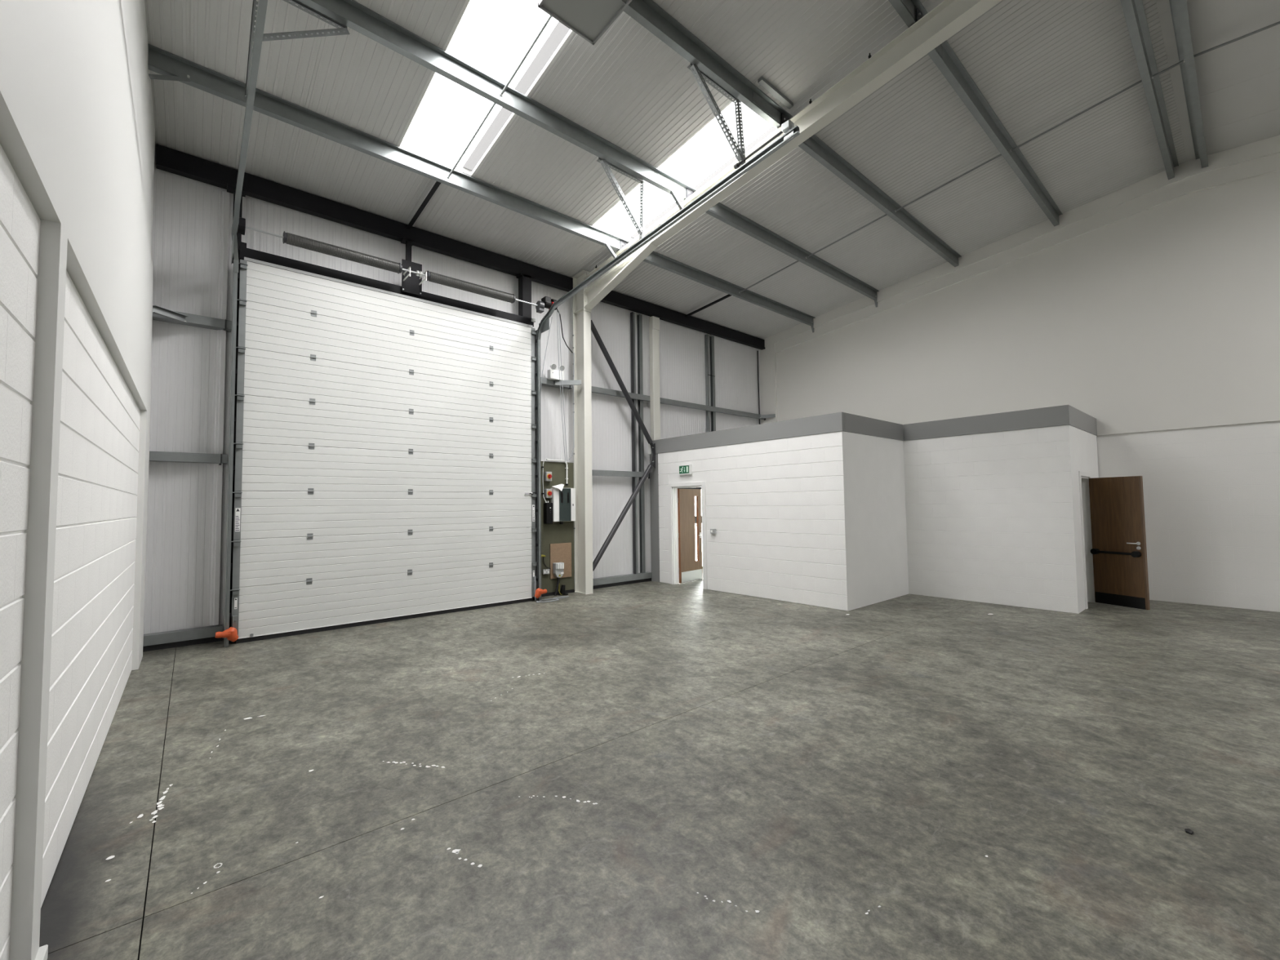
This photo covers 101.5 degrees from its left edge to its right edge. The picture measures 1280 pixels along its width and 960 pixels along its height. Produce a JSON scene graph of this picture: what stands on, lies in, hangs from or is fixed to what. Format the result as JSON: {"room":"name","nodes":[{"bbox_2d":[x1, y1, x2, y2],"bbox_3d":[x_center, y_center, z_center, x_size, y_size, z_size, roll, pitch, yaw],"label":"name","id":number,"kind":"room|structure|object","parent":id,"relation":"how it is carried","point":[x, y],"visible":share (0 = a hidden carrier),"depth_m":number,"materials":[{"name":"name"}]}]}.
{"room":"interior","nodes":[
{"label":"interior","id":0,"kind":"room"},
{"bbox_2d":[0,0,155,959],"bbox_3d":[-0.749,-1.892,0.028,0.417,7.400,17.250,2,-4,-40],"label":"wall","id":1,"kind":"structure","parent":0,"point":[77,127],"depth_m":2.34,"materials":[{"name":"white"}]},
{"bbox_2d":[143,150,760,638],"bbox_3d":[-1.377,-0.980,10.732,13.400,6.600,0.203,2,-4,-40],"label":"wall","id":2,"kind":"structure","parent":0,"point":[186,221],"depth_m":7.61,"materials":[{"name":"white metal"}]},
{"bbox_2d":[149,451,227,465],"bbox_3d":[-5.758,-0.270,6.678,0.765,0.147,0.185,2,-4,-40],"label":"rail","id":3,"kind":"object","parent":2,"relation":"attached to","point":[161,456],"visible":0.85,"depth_m":6.63,"materials":[{"name":"metal"}]},
{"bbox_2d":[152,311,231,332],"bbox_3d":[-5.776,-2.053,6.766,0.775,0.147,0.185,2,-4,-40],"label":"rail","id":4,"kind":"object","parent":2,"relation":"attached to","point":[193,320],"visible":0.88,"depth_m":6.79,"materials":[{"name":"metal"}]},
{"bbox_2d":[152,305,188,323],"bbox_3d":[-5.821,-2.051,6.492,0.065,0.100,0.377,-1,-3,16],"label":"brace","id":5,"kind":"object","parent":4,"relation":"attached to","point":[157,309],"visible":0.98,"depth_m":6.48,"materials":[{"name":"metal"}]},
{"bbox_2d":[756,351,759,424],"bbox_3d":[3.329,-2.196,14.645,0.047,2.880,0.032,2,-4,-40],"label":"conduit","id":6,"kind":"object","parent":2,"relation":"attached to","point":[757,351],"visible":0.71,"depth_m":14.65,"materials":[{"name":"black metal"}]},
{"bbox_2d":[39,572,1279,959],"bbox_3d":[4.151,1.947,4.163,13.400,0.200,17.500,2,-4,-40],"label":"floor","id":7,"kind":"structure","parent":0,"point":[813,770],"depth_m":3.12,"materials":[{"name":"grey concrete"}]},
{"bbox_2d":[142,624,222,652],"bbox_3d":[-5.756,1.987,6.576,0.790,0.190,0.145,2,-4,-40],"label":"base rail","id":8,"kind":"object","parent":7,"relation":"on","point":[188,637],"visible":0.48,"depth_m":6.53,"materials":[{"name":"metal"}]},
{"bbox_2d":[209,191,230,625],"bbox_3d":[-5.583,-1.006,6.956,0.100,5.800,0.065,2,-4,-40],"label":"post","id":9,"kind":"object","parent":8,"relation":"on","point":[215,599],"visible":1,"depth_m":6.94,"materials":[{"name":"grey metal"}]},
{"bbox_2d":[223,0,267,647],"bbox_3d":[-3.469,-0.867,4.621,0.103,5.652,5.593,2,-4,-40],"label":"steel column","id":10,"kind":"structure","parent":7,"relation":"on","point":[262,4],"depth_m":6.51,"materials":[{"name":"metal"}]},
{"bbox_2d":[214,626,238,641],"bbox_3d":[-5.101,1.917,6.463,0.231,0.190,0.122,2,-4,-40],"label":"bumper cover","id":11,"kind":"object","parent":10,"relation":"attached to","point":[231,633],"visible":1,"depth_m":6.45,"materials":[{"name":"orange plastic"}]},
{"bbox_2d":[226,182,534,643],"bbox_3d":[-3.710,-0.877,8.271,4.540,6.020,0.300,2,-4,-40],"label":"door surround","id":12,"kind":"object","parent":7,"relation":"on","point":[524,316],"visible":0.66,"depth_m":7.76,"materials":[{"name":"black paint"}]},
{"bbox_2d":[230,257,537,643],"bbox_3d":[-3.545,-0.380,8.115,4.392,5.007,0.108,2,-4,-40],"label":"door","id":13,"kind":"structure","parent":12,"relation":"attached to","point":[364,375],"depth_m":7.76,"materials":[{"name":"white metal"}]},
{"bbox_2d":[533,575,536,600],"bbox_3d":[-1.869,1.929,9.321,0.030,0.432,0.049,0,-3,-19],"label":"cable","id":14,"kind":"object","parent":13,"relation":"attached to","point":[535,575],"visible":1,"depth_m":9.32,"materials":[{"name":"grey plastic"}]},
{"bbox_2d":[237,217,537,306],"bbox_3d":[-3.511,-3.194,8.065,4.283,0.505,0.407,2,-4,-40],"label":"shaft","id":15,"kind":"object","parent":12,"relation":"attached to","point":[411,272],"visible":1,"depth_m":7.92,"materials":[{"name":"silver metal"}]},
{"bbox_2d":[535,296,557,313],"bbox_3d":[-1.679,-3.153,9.455,0.350,0.282,0.230,2,-4,-40],"label":"motor","id":16,"kind":"object","parent":15,"relation":"attached to","point":[546,302],"visible":0.9,"depth_m":9.38,"materials":[{"name":"grey metal"}]},
{"bbox_2d":[540,316,552,393],"bbox_3d":[-1.739,-2.227,9.674,0.246,1.602,0.014,-1,-3,-1],"label":"cord","id":17,"kind":"object","parent":16,"relation":"hanging from","point":[552,317],"visible":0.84,"depth_m":9.67,"materials":[{"name":"grey plastic"}]},
{"bbox_2d":[105,613,993,914],"bbox_3d":[1.595,1.905,4.753,9.482,0.001,3.978,1,-3,-30],"label":"paint splash","id":18,"kind":"object","parent":7,"relation":"on","point":[455,851],"visible":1,"depth_m":2.91,"materials":[{"name":"white paint"}]},
{"bbox_2d":[536,595,568,602],"bbox_3d":[-1.545,2.153,9.447,0.241,0.022,0.747,-3,-3,37],"label":"cable coil","id":19,"kind":"object","parent":7,"relation":"on","point":[557,599],"visible":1,"depth_m":9.40,"materials":[{"name":"grey"}]},
{"bbox_2d":[541,589,573,596],"bbox_3d":[-1.612,2.163,9.998,0.822,0.058,0.028,2,-4,-40],"label":"seal","id":20,"kind":"object","parent":7,"relation":"on","point":[570,590],"visible":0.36,"depth_m":9.96,"materials":[{"name":"black rubber"}]},
{"bbox_2d":[541,461,573,592],"bbox_3d":[-1.611,0.891,10.062,0.792,2.485,0.018,2,-4,-40],"label":"board","id":21,"kind":"object","parent":20,"relation":"on","point":[554,533],"visible":0.57,"depth_m":10.05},
{"bbox_2d":[541,457,548,501],"bbox_3d":[-1.792,-0.007,9.910,0.141,0.825,0.057,2,-4,-40],"label":"cable","id":22,"kind":"object","parent":21,"relation":"attached to","point":[545,458],"visible":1,"depth_m":9.88,"materials":[{"name":"white plastic"}]},
{"bbox_2d":[542,568,549,574],"bbox_3d":[-1.769,1.719,9.828,0.137,0.087,0.060,2,-4,-40],"label":"socket","id":23,"kind":"object","parent":21,"relation":"attached to","point":[544,571],"visible":1,"depth_m":9.80,"materials":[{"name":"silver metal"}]},
{"bbox_2d":[541,555,551,568],"bbox_3d":[-1.779,1.537,9.821,0.054,0.282,0.251,-3,-3,39],"label":"lead","id":24,"kind":"object","parent":21,"relation":"hanging from","point":[542,556],"visible":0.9,"depth_m":9.80,"materials":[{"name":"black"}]},
{"bbox_2d":[543,501,552,524],"bbox_3d":[-1.730,0.610,9.885,0.140,0.433,0.120,2,-4,-40],"label":"control box","id":25,"kind":"object","parent":21,"relation":"attached to","point":[548,507],"visible":1,"depth_m":9.84,"materials":[{"name":"black plastic"}]},
{"bbox_2d":[544,471,551,481],"bbox_3d":[-1.728,-0.068,9.916,0.125,0.180,0.135,2,-4,-40],"label":"isolator","id":26,"kind":"object","parent":21,"relation":"attached to","point":[548,475],"visible":1,"depth_m":9.88,"materials":[{"name":"grey plastic"}]},
{"bbox_2d":[544,488,551,497],"bbox_3d":[-1.724,0.254,9.901,0.125,0.175,0.135,2,-4,-40],"label":"isolator","id":27,"kind":"object","parent":21,"relation":"attached to","point":[548,492],"visible":1,"depth_m":9.87,"materials":[{"name":"grey plastic"}]},
{"bbox_2d":[546,458,568,485],"bbox_3d":[-1.592,-0.147,10.089,0.474,0.500,0.057,2,-4,-40],"label":"conduit","id":28,"kind":"object","parent":21,"relation":"attached to","point":[566,468],"visible":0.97,"depth_m":10.20,"materials":[{"name":"white plastic"}]},
{"bbox_2d":[550,542,571,578],"bbox_3d":[-1.524,1.549,10.072,0.470,0.660,0.022,2,-4,-40],"label":"board","id":29,"kind":"object","parent":21,"relation":"attached to","point":[561,552],"visible":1,"depth_m":10.09,"materials":[{"name":"beige wood"}]},
{"bbox_2d":[552,562,564,577],"bbox_3d":[-1.543,1.713,9.943,0.187,0.280,0.135,2,-4,-40],"label":"cutout","id":30,"kind":"object","parent":29,"relation":"attached to","point":[557,567],"visible":1,"depth_m":9.90,"materials":[{"name":"grey plastic"}]},
{"bbox_2d":[554,577,559,595],"bbox_3d":[-1.580,2.019,9.924,0.115,0.354,0.055,2,-4,-40],"label":"cable","id":31,"kind":"object","parent":30,"relation":"attached to","point":[557,579],"visible":1,"depth_m":9.91,"materials":[{"name":"black plastic"}]},
{"bbox_2d":[550,488,575,524],"bbox_3d":[-1.478,0.503,10.098,0.495,0.690,0.136,2,-4,-40],"label":"board","id":32,"kind":"object","parent":21,"relation":"attached to","point":[563,501],"visible":0.96,"depth_m":10.03,"materials":[{"name":"white plastic"}]},
{"bbox_2d":[552,484,564,490],"bbox_3d":[-1.542,0.143,9.947,0.096,0.144,0.267,-3,-4,42],"label":"leaflet","id":33,"kind":"object","parent":32,"relation":"on","point":[560,486],"visible":1,"depth_m":9.96,"materials":[{"name":"white paper"}]},
{"bbox_2d":[557,584,568,595],"bbox_3d":[-1.468,2.096,9.985,0.200,0.193,0.195,2,-4,-40],"label":"stub","id":34,"kind":"object","parent":7,"relation":"on","point":[562,588],"visible":0.99,"depth_m":9.95,"materials":[{"name":"black plastic"}]},
{"bbox_2d":[592,572,652,589],"bbox_3d":[-0.497,2.134,11.067,1.895,0.190,0.145,2,-4,-40],"label":"base rail","id":35,"kind":"object","parent":7,"relation":"on","point":[603,582],"visible":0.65,"depth_m":11.08,"materials":[{"name":"metal"}]},
{"bbox_2d":[630,311,645,573],"bbox_3d":[-0.049,-0.848,11.662,0.288,5.810,0.073,2,-4,-40],"label":"post","id":36,"kind":"object","parent":35,"relation":"on","point":[639,317],"visible":1,"depth_m":11.64,"materials":[{"name":"metal"}]},
{"bbox_2d":[531,119,799,600],"bbox_3d":[-0.150,-0.824,7.458,0.221,5.750,5.593,2,-4,-40],"label":"door track","id":37,"kind":"object","parent":7,"relation":"on","point":[790,131],"visible":0.99,"depth_m":7.75,"materials":[{"name":"metal"}]},
{"bbox_2d":[534,587,546,598],"bbox_3d":[-1.768,2.010,9.309,0.231,0.190,0.122,2,-4,-40],"label":"bumper cover","id":38,"kind":"object","parent":37,"relation":"attached to","point":[539,592],"visible":1,"depth_m":9.25,"materials":[{"name":"orange plastic"}]},
{"bbox_2d":[572,0,1001,594],"bbox_3d":[4.151,-1.631,4.145,0.197,6.945,16.760,2,-4,-40],"label":"frame","id":39,"kind":"object","parent":7,"relation":"on","point":[948,17],"visible":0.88,"depth_m":7.77,"materials":[{"name":"white paint"}]},
{"bbox_2d":[155,144,764,350],"bbox_3d":[-1.287,-3.938,10.708,12.660,0.265,0.185,2,-4,-40],"label":"beam","id":40,"kind":"structure","parent":39,"relation":"attached to","point":[167,159],"depth_m":8.33,"materials":[{"name":"black metal"}]},
{"bbox_2d":[405,181,440,229],"bbox_3d":[-3.248,-4.201,7.945,0.140,0.202,1.534,2,-4,-40],"label":"strut","id":41,"kind":"object","parent":40,"relation":"attached to","point":[437,184],"visible":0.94,"depth_m":7.89,"materials":[{"name":"black paint"}]},
{"bbox_2d":[684,294,731,317],"bbox_3d":[1.619,-4.065,12.100,0.140,0.202,1.534,2,-4,-40],"label":"strut","id":42,"kind":"object","parent":40,"relation":"attached to","point":[726,295],"visible":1,"depth_m":12.07,"materials":[{"name":"black paint"}]},
{"bbox_2d":[147,43,815,325],"bbox_3d":[-0.298,-4.225,9.453,12.558,0.188,0.130,2,-4,-40],"label":"purlin","id":43,"kind":"object","parent":39,"relation":"on","point":[161,61],"visible":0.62,"depth_m":7.05,"materials":[{"name":"metal"}]},
{"bbox_2d":[148,74,190,82],"bbox_3d":[-4.938,-4.222,5.495,0.327,0.176,0.066,1,-3,-38],"label":"stay","id":44,"kind":"object","parent":43,"relation":"attached to","point":[151,76],"visible":1,"depth_m":5.48,"materials":[{"name":"metal"}]},
{"bbox_2d":[447,102,495,177],"bbox_3d":[-2.167,-4.411,6.764,0.038,0.228,1.648,2,-4,-40],"label":"rod","id":45,"kind":"object","parent":43,"relation":"attached to","point":[494,104],"visible":1,"depth_m":6.76,"materials":[{"name":"metal"}]},
{"bbox_2d":[603,238,620,264],"bbox_3d":[-0.506,-4.056,9.275,0.405,0.347,0.065,2,-4,-42],"label":"stay","id":46,"kind":"object","parent":43,"relation":"attached to","point":[609,248],"visible":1,"depth_m":9.27,"materials":[{"name":"metal"}]},
{"bbox_2d":[738,260,798,293],"bbox_3d":[2.736,-4.274,10.952,0.038,0.228,1.648,2,-4,-40],"label":"rod","id":47,"kind":"object","parent":43,"relation":"attached to","point":[797,260],"visible":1,"depth_m":10.97,"materials":[{"name":"metal"}]},
{"bbox_2d":[540,377,572,389],"bbox_3d":[-1.742,-1.885,10.207,0.925,0.147,0.185,2,-4,-40],"label":"rail","id":48,"kind":"object","parent":39,"relation":"attached to","point":[545,381],"visible":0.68,"depth_m":10.16,"materials":[{"name":"metal"}]},
{"bbox_2d":[547,363,564,380],"bbox_3d":[-1.621,-2.084,10.135,0.306,0.295,0.159,2,-4,-40],"label":"emergency light","id":49,"kind":"object","parent":48,"relation":"attached to","point":[553,374],"visible":0.97,"depth_m":10.07,"materials":[{"name":"white plastic"}]},
{"bbox_2d":[554,379,581,386],"bbox_3d":[-1.404,-1.896,10.186,0.525,0.110,0.081,-1,-3,-4],"label":"brace","id":50,"kind":"object","parent":48,"relation":"attached to","point":[576,382],"visible":1,"depth_m":10.18,"materials":[{"name":"metal"}]},
{"bbox_2d":[556,308,572,352],"bbox_3d":[-1.492,-2.863,10.059,0.113,0.636,0.849,-1,-3,13],"label":"cable","id":51,"kind":"object","parent":39,"relation":"attached to","point":[557,308],"visible":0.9,"depth_m":10.11,"materials":[{"name":"black plastic"}]},
{"bbox_2d":[556,310,567,462],"bbox_3d":[-1.484,-1.748,9.918,0.058,2.782,0.592,-1,-3,6],"label":"pull chain","id":52,"kind":"object","parent":51,"relation":"hanging from","point":[557,310],"visible":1,"depth_m":9.91,"materials":[{"name":"grey metal"}]},
{"bbox_2d":[568,352,574,459],"bbox_3d":[-1.354,-1.466,10.353,0.134,2.145,0.046,2,-4,-40],"label":"cable","id":53,"kind":"object","parent":39,"relation":"attached to","point":[574,353],"visible":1,"depth_m":10.39,"materials":[{"name":"grey plastic"}]},
{"bbox_2d":[297,0,879,300],"bbox_3d":[0.778,-4.463,8.200,12.558,0.188,0.130,2,-4,-40],"label":"purlin","id":54,"kind":"object","parent":39,"relation":"on","point":[352,14],"visible":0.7,"depth_m":6.43,"materials":[{"name":"metal"}]},
{"bbox_2d":[244,0,349,97],"bbox_3d":[-3.204,-3.954,4.907,0.832,1.124,0.088,1,-3,-39],"label":"hanger","id":55,"kind":"object","parent":54,"relation":"attached to","point":[343,30],"visible":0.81,"depth_m":4.90,"materials":[{"name":"metal"}]},
{"bbox_2d":[499,15,551,96],"bbox_3d":[-1.069,-4.654,5.485,0.038,0.235,1.718,2,-4,-40],"label":"rod","id":56,"kind":"object","parent":54,"relation":"attached to","point":[549,17],"visible":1,"depth_m":5.67,"materials":[{"name":"metal"}]},
{"bbox_2d":[596,157,645,244],"bbox_3d":[-0.212,-3.902,7.365,0.836,1.069,0.196,2,-4,-40],"label":"hanger","id":57,"kind":"object","parent":54,"relation":"attached to","point":[604,163],"visible":0.99,"depth_m":7.40,"materials":[{"name":"metal"}]},
{"bbox_2d":[668,184,683,209],"bbox_3d":[0.570,-4.297,8.023,0.405,0.343,0.065,2,-4,-42],"label":"stay","id":58,"kind":"object","parent":54,"relation":"attached to","point":[674,196],"visible":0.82,"depth_m":8.02,"materials":[{"name":"metal"}]},
{"bbox_2d":[805,213,887,258],"bbox_3d":[3.835,-4.518,9.673,0.038,0.235,1.718,2,-4,-40],"label":"rod","id":59,"kind":"object","parent":54,"relation":"attached to","point":[882,216],"visible":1,"depth_m":9.67,"materials":[{"name":"metal"}]},
{"bbox_2d":[874,295,877,306],"bbox_3d":[5.543,-4.187,12.272,0.066,0.240,0.172,-3,-4,45],"label":"stay","id":60,"kind":"object","parent":54,"relation":"attached to","point":[875,300],"visible":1,"depth_m":12.27,"materials":[{"name":"metal"}]},
{"bbox_2d":[591,469,651,478],"bbox_3d":[-0.482,-0.120,11.127,1.890,0.147,0.100,2,-4,-40],"label":"rail","id":61,"kind":"object","parent":39,"relation":"attached to","point":[594,473],"visible":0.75,"depth_m":11.13,"materials":[{"name":"metal"}]},
{"bbox_2d":[591,320,654,447],"bbox_3d":[-0.395,-2.019,11.041,1.760,2.567,0.104,2,-4,-40],"label":"tube","id":62,"kind":"object","parent":39,"relation":"attached to","point":[593,329],"visible":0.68,"depth_m":10.99,"materials":[{"name":"grey metal"}]},
{"bbox_2d":[592,461,654,571],"bbox_3d":[-0.361,0.733,10.912,1.760,2.317,0.104,2,-4,-40],"label":"tube","id":63,"kind":"object","parent":39,"relation":"attached to","point":[649,468],"visible":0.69,"depth_m":10.85,"materials":[{"name":"grey metal"}]},
{"bbox_2d":[591,386,765,420],"bbox_3d":[1.143,-1.798,12.614,6.220,0.147,0.100,2,-4,-40],"label":"rail","id":64,"kind":"object","parent":39,"relation":"attached to","point":[594,389],"visible":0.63,"depth_m":12.40,"materials":[{"name":"metal"}]},
{"bbox_2d":[760,413,775,418],"bbox_3d":[3.512,-1.758,14.410,0.421,0.110,0.079,-1,-3,7],"label":"brace","id":65,"kind":"object","parent":64,"relation":"attached to","point":[771,415],"visible":1,"depth_m":14.40,"materials":[{"name":"metal"}]},
{"bbox_2d":[622,0,961,266],"bbox_3d":[1.942,-4.721,6.846,12.558,0.201,0.260,2,-4,-40],"label":"purlin","id":66,"kind":"object","parent":39,"relation":"on","point":[647,13],"visible":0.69,"depth_m":6.51,"materials":[{"name":"metal"}]},
{"bbox_2d":[537,0,632,44],"bbox_3d":[-0.479,-4.572,4.839,0.640,0.260,0.730,2,-4,-40],"label":"fitting","id":67,"kind":"object","parent":66,"relation":"hanging from","point":[588,19],"visible":1,"depth_m":4.99,"materials":[{"name":"grey metal"}]},
{"bbox_2d":[687,63,745,170],"bbox_3d":[0.945,-4.145,6.037,0.860,1.085,0.256,2,-4,-40],"label":"hanger","id":68,"kind":"object","parent":66,"relation":"attached to","point":[694,68],"visible":0.98,"depth_m":6.05,"materials":[{"name":"metal"}]},
{"bbox_2d":[894,154,1001,212],"bbox_3d":[4.940,-4.762,8.386,0.038,0.230,1.668,2,-4,-40],"label":"rod","id":69,"kind":"object","parent":66,"relation":"attached to","point":[999,155],"visible":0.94,"depth_m":8.36,"materials":[{"name":"metal"}]},
{"bbox_2d":[888,0,1062,226],"bbox_3d":[2.989,-4.953,5.628,12.558,0.188,0.130,2,-4,-40],"label":"purlin","id":70,"kind":"object","parent":39,"relation":"on","point":[943,55],"visible":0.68,"depth_m":6.93,"materials":[{"name":"metal"}]},
{"bbox_2d":[1120,0,1178,179],"bbox_3d":[3.964,-5.169,4.492,12.558,0.188,0.130,2,-4,-40],"label":"purlin","id":71,"kind":"object","parent":39,"relation":"on","point":[1134,12],"visible":1,"depth_m":6.61,"materials":[{"name":"metal"}]},
{"bbox_2d":[1009,80,1142,151],"bbox_3d":[5.972,-4.991,7.186,0.038,0.212,1.491,2,-4,-40],"label":"rod","id":72,"kind":"object","parent":71,"relation":"attached to","point":[1140,81],"visible":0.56,"depth_m":7.15,"materials":[{"name":"metal"}]},
{"bbox_2d":[1151,58,1185,78],"bbox_3d":[6.561,-5.107,6.500,0.038,0.064,0.292,2,-4,-40],"label":"rod","id":73,"kind":"object","parent":71,"relation":"attached to","point":[1184,60],"visible":0.97,"depth_m":6.49,"materials":[{"name":"metal"}]},
{"bbox_2d":[1168,0,1208,168],"bbox_3d":[4.172,-5.183,4.250,12.558,0.188,0.130,2,-4,-40],"label":"purlin","id":74,"kind":"object","parent":39,"relation":"on","point":[1179,9],"visible":1,"depth_m":6.56,"materials":[{"name":"metal"}]},
{"bbox_2d":[1193,21,1279,57],"bbox_3d":[7.245,-5.060,5.620,0.038,0.212,1.892,2,-4,-40],"label":"rod","id":75,"kind":"object","parent":74,"relation":"attached to","point":[1278,22],"visible":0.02,"depth_m":6.03,"materials":[{"name":"metal"}]},
{"bbox_2d":[1184,828,1193,835],"bbox_3d":[2.795,1.789,2.664,0.045,0.008,0.030,2,-4,-40],"label":"debris","id":76,"kind":"object","parent":7,"relation":"on","point":[1188,831],"visible":1,"depth_m":2.66,"materials":[{"name":"black"}]},
{"bbox_2d":[144,0,1279,339],"bbox_3d":[4.164,-4.899,4.371,13.380,0.975,17.400,2,-4,-40],"label":"ceiling","id":77,"kind":"structure","parent":0,"point":[1038,64],"depth_m":6.91,"materials":[{"name":"white metal"}]},
{"bbox_2d":[648,427,903,453],"bbox_3d":[4.144,-0.818,10.644,4.363,0.243,7.094,2,-4,-40],"label":"ceiling","id":78,"kind":"structure","parent":0,"point":[649,445],"depth_m":11.88,"materials":[{"name":"white"}]},
{"bbox_2d":[648,315,660,440],"bbox_3d":[0.343,-2.270,11.846,0.217,2.860,0.122,2,-4,-40],"label":"post","id":79,"kind":"object","parent":78,"relation":"on","point":[654,322],"visible":0.86,"depth_m":11.80,"materials":[{"name":"white metal"}]},
{"bbox_2d":[704,333,715,432],"bbox_3d":[1.797,-2.249,13.318,0.274,2.900,0.079,2,-4,-40],"label":"post","id":80,"kind":"object","parent":78,"relation":"on","point":[712,375],"visible":0.73,"depth_m":13.33,"materials":[{"name":"metal"}]},
{"bbox_2d":[649,424,1098,613],"bbox_3d":[4.196,0.727,10.487,4.423,2.830,7.024,2,-4,-40],"label":"wall","id":81,"kind":"structure","parent":0,"point":[841,520],"depth_m":8.87,"materials":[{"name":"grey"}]},
{"bbox_2d":[650,443,655,468],"bbox_3d":[0.293,-0.541,11.558,0.130,0.560,0.060,2,-4,-40],"label":"brace gusset","id":82,"kind":"object","parent":81,"relation":"attached to","point":[653,449],"visible":1,"depth_m":11.57,"materials":[{"name":"grey metal"}]},
{"bbox_2d":[679,464,692,475],"bbox_3d":[0.942,-0.211,10.875,0.060,0.210,0.340,2,-4,-40],"label":"exit sign","id":83,"kind":"object","parent":81,"relation":"attached to","point":[685,469],"visible":1,"depth_m":10.82,"materials":[{"name":"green plastic"}]},
{"bbox_2d":[667,481,707,589],"bbox_3d":[1.332,1.135,11.137,0.971,2.147,1.068,2,-4,-40],"label":"door","id":84,"kind":"structure","parent":81,"relation":"in","point":[682,531],"depth_m":11.26,"materials":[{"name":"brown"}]},
{"bbox_2d":[677,487,702,568],"bbox_3d":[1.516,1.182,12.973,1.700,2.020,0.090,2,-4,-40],"label":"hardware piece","id":85,"kind":"structure","parent":84,"relation":"attached to","point":[689,487],"depth_m":12.79,"materials":[{"name":"black paint"}]},
{"bbox_2d":[710,528,715,533],"bbox_3d":[1.431,1.006,10.265,0.056,0.090,0.115,2,-4,-40],"label":"switch plate","id":86,"kind":"object","parent":81,"relation":"attached to","point":[712,531],"visible":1,"depth_m":10.23,"materials":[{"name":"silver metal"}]},
{"bbox_2d":[650,404,1097,453],"bbox_3d":[3.826,-0.884,9.383,8.246,0.303,2.477,-2,-3,17],"label":"fascia","id":87,"kind":"object","parent":81,"relation":"attached to","point":[1065,415],"visible":0.89,"depth_m":8.96,"materials":[{"name":"grey metal"}]},
{"bbox_2d":[1078,471,1150,609],"bbox_3d":[7.383,0.927,8.232,0.865,2.140,0.821,2,-4,-40],"label":"door","id":88,"kind":"structure","parent":81,"relation":"in","point":[1113,535],"depth_m":8.28,"materials":[{"name":"brown wood"}]},
{"bbox_2d":[759,134,1279,612],"bbox_3d":[9.090,-1.617,8.430,0.500,7.400,17.250,2,-4,-40],"label":"wall","id":89,"kind":"structure","parent":0,"point":[1150,311],"depth_m":8.87,"materials":[{"name":"white paint"}]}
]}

